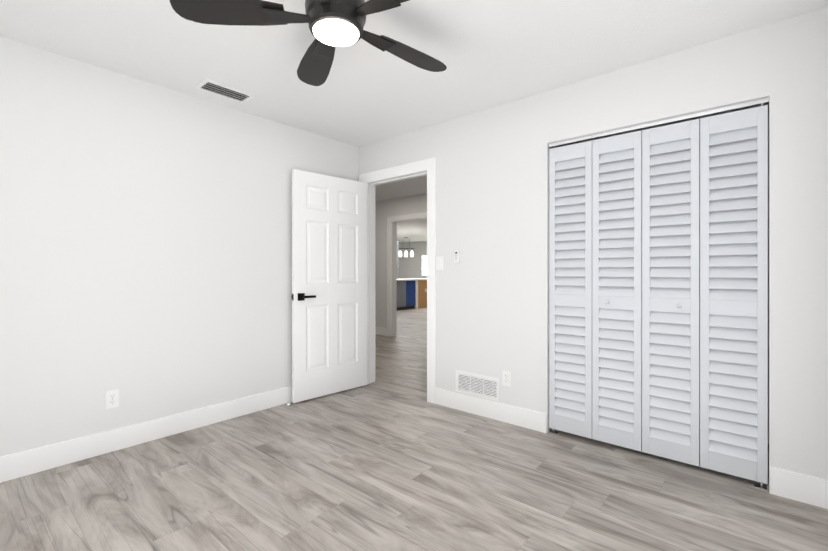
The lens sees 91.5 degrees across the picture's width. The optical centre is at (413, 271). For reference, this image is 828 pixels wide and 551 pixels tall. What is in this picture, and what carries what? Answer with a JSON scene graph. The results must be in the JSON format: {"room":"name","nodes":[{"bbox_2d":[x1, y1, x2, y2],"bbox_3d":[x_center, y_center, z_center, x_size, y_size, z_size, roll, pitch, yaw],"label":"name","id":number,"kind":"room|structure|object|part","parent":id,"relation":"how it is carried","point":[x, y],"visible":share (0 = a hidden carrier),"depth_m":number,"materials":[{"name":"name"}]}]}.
{"room":"empty bedroom","nodes":[
{"label":"empty bedroom","id":0,"kind":"room"},
{"bbox_2d":[0,36,358,456],"bbox_3d":[-1.754,-0.070,2.894,0.120,2.440,3.740,0,0,41],"label":"wall","id":1,"kind":"structure","parent":0,"point":[146,248],"depth_m":2.67,"materials":[{"name":"white paint"}]},
{"bbox_2d":[105,389,118,408],"bbox_3d":[-1.934,0.815,2.587,0.008,0.115,0.070,0,0,41],"label":"outlet","id":2,"kind":"object","parent":1,"relation":"attached to","point":[111,398],"visible":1,"depth_m":2.58,"materials":[{"name":"white plastic"}]},
{"bbox_2d":[0,386,291,482],"bbox_3d":[-1.702,1.080,2.849,0.017,0.140,3.500,0,0,41],"label":"baseboard","id":3,"kind":"structure","parent":1,"relation":"attached to","point":[24,463],"depth_m":2.65,"materials":[{"name":"white wood"}]},
{"bbox_2d":[375,193,426,327],"bbox_3d":[-1.404,-0.073,8.104,9.620,2.440,0.120,0,0,41],"label":"wall","id":4,"kind":"structure","parent":0,"point":[385,209],"depth_m":7.29,"materials":[{"name":"white paint"}]},
{"bbox_2d":[375,327,386,335],"bbox_3d":[-1.269,1.077,7.900,2.092,0.140,0.014,0,0,41],"label":"baseboard","id":5,"kind":"structure","parent":4,"relation":"attached to","point":[380,331],"depth_m":7.29,"materials":[{"name":"white wood"}]},
{"bbox_2d":[387,212,426,336],"bbox_3d":[-0.050,0.084,6.941,1.006,2.128,0.156,0,0,41],"label":"door frame","id":6,"kind":"structure","parent":4,"relation":"attached to","point":[392,221],"depth_m":7.17,"materials":[{"name":"white wood"}]},
{"bbox_2d":[399,241,426,278],"bbox_3d":[1.194,-0.078,16.590,12.740,2.440,0.120,0,0,41],"label":"wall","id":7,"kind":"structure","parent":0,"point":[409,267],"depth_m":17.62,"materials":[{"name":"white paint"}]},
{"bbox_2d":[421,254,426,276],"bbox_3d":[0.712,-0.268,16.912,1.070,0.940,0.020,0,0,41],"label":"kitchen window","id":8,"kind":"structure","parent":7,"relation":"in","point":[423,265],"depth_m":17.15,"materials":[{"name":"white"}]},
{"bbox_2d":[0,308,827,550],"bbox_3d":[-1.967,1.196,10.579,17.540,0.100,15.120,0,0,41],"label":"floor","id":9,"kind":"structure","parent":0,"point":[390,458],"depth_m":2.12,"materials":[{"name":"grey wood"}]},
{"bbox_2d":[397,241,398,278],"bbox_3d":[-0.941,-0.007,15.142,0.850,2.300,0.200,0,0,41],"label":"tall cabinet","id":10,"kind":"object","parent":9,"relation":"on","point":[397,259],"visible":0.17,"depth_m":14.93,"materials":[{"name":"grey wood"}]},
{"bbox_2d":[397,278,426,310],"bbox_3d":[-0.493,0.685,12.556,0.960,0.920,3.100,0,0,41],"label":"kitchen island","id":11,"kind":"object","parent":9,"relation":"on","point":[411,293],"visible":0.42,"depth_m":12.40,"materials":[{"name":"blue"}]},
{"bbox_2d":[0,0,827,242],"bbox_3d":[-1.967,-1.344,10.578,17.540,0.100,15.120,0,0,41],"label":"ceiling","id":12,"kind":"structure","parent":0,"point":[490,53],"depth_m":2.33,"materials":[{"name":"white paint"}]},
{"bbox_2d":[194,79,254,103],"bbox_3d":[-1.349,-1.284,2.888,0.190,0.017,0.350,0,0,41],"label":"ceiling vent","id":13,"kind":"object","parent":12,"relation":"in","point":[219,89],"visible":1,"depth_m":2.87,"materials":[{"name":"white plastic"}]},
{"bbox_2d":[170,0,446,85],"bbox_3d":[-0.299,-1.154,1.770,1.280,0.271,1.262,0,0,41],"label":"ceiling fan","id":14,"kind":"object","parent":12,"relation":"hanging from","point":[337,23],"visible":1,"depth_m":1.73,"materials":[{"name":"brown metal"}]},
{"bbox_2d":[399,237,413,256],"bbox_3d":[-0.295,-0.927,15.087,0.478,0.740,0.410,0,0,41],"label":"pendant light","id":15,"kind":"object","parent":12,"relation":"hanging from","point":[406,253],"visible":0.96,"depth_m":15.05,"materials":[{"name":"white glass"}]},
{"bbox_2d":[359,7,827,479],"bbox_3d":[0.814,-0.070,3.074,3.540,2.440,0.120,0,0,41],"label":"wall","id":16,"kind":"structure","parent":0,"point":[492,228],"depth_m":2.62,"materials":[{"name":"white paint"}]},
{"bbox_2d":[359,157,435,403],"bbox_3d":[-0.144,0.075,3.897,0.991,2.150,0.156,0,0,41],"label":"door frame","id":17,"kind":"structure","parent":16,"relation":"attached to","point":[428,165],"depth_m":3.69,"materials":[{"name":"white wood"}]},
{"bbox_2d":[291,169,366,402],"bbox_3d":[-0.783,0.123,3.809,0.139,2.030,0.826,0,0,41],"label":"door","id":18,"kind":"structure","parent":17,"relation":"attached to","point":[329,285],"depth_m":3.75,"materials":[{"name":"white wood"}]},
{"bbox_2d":[454,250,459,262],"bbox_3d":[0.359,-0.128,3.370,0.048,0.106,0.024,0,0,41],"label":"remote","id":19,"kind":"object","parent":16,"relation":"attached to","point":[456,257],"visible":0.98,"depth_m":3.36,"materials":[{"name":"white plastic"}]},
{"bbox_2d":[456,370,499,401],"bbox_3d":[0.506,0.914,3.254,0.410,0.179,0.008,0,0,41],"label":"air vent","id":20,"kind":"object","parent":16,"relation":"in","point":[481,386],"visible":1,"depth_m":3.24,"materials":[{"name":"white plastic"}]},
{"bbox_2d":[435,388,546,432],"bbox_3d":[0.567,1.080,3.198,0.997,0.140,0.014,0,0,41],"label":"baseboard","id":21,"kind":"structure","parent":16,"relation":"attached to","point":[518,416],"depth_m":3.14,"materials":[{"name":"white wood"}]},
{"bbox_2d":[502,370,510,386],"bbox_3d":[0.707,0.815,3.081,0.070,0.115,0.008,0,0,41],"label":"outlet","id":22,"kind":"object","parent":16,"relation":"attached to","point":[506,378],"visible":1,"depth_m":3.08,"materials":[{"name":"white plastic"}]},
{"bbox_2d":[548,97,768,489],"bbox_3d":[1.424,0.116,2.518,1.186,2.069,0.032,0,0,41],"label":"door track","id":23,"kind":"object","parent":16,"relation":"attached to","point":[739,106],"visible":0.96,"depth_m":2.42,"materials":[{"name":"silver metal"}]},
{"bbox_2d":[549,105,767,483],"bbox_3d":[1.415,0.119,2.509,1.178,1.998,0.061,0,0,41],"label":"door","id":24,"kind":"structure","parent":23,"relation":"attached to","point":[734,304],"depth_m":2.43,"materials":[{"name":"white paint"}]},
{"bbox_3d":[1.087,0.119,2.807,0.292,1.998,0.036,0,0,41],"label":"bifold door panel","id":25,"kind":"part","parent":24,"relation":"part of","materials":[{"name":"white wood"}]},
{"bbox_3d":[1.303,0.119,2.605,0.292,1.998,0.061,0,0,41],"label":"bifold door panel","id":26,"kind":"part","parent":24,"relation":"part of","materials":[{"name":"white wood"}]},
{"bbox_3d":[1.528,0.119,2.412,0.292,1.998,0.061,0,0,41],"label":"bifold door panel","id":27,"kind":"part","parent":24,"relation":"part of","materials":[{"name":"white wood"}]},
{"bbox_2d":[820,478,827,508],"bbox_3d":[0.879,1.082,0.632,0.017,0.140,3.500,0,0,41],"label":"baseboard","id":28,"kind":"structure","parent":16,"relation":"attached to","point":[823,482],"depth_m":1.96,"materials":[{"name":"white"}]},
{"bbox_2d":[554,104,768,442],"bbox_3d":[1.717,-0.070,2.852,1.480,2.440,0.720,0,0,41],"label":"wall","id":29,"kind":"structure","parent":0,"point":[768,221],"depth_m":2.71,"materials":[{"name":"white paint"}]}
]}

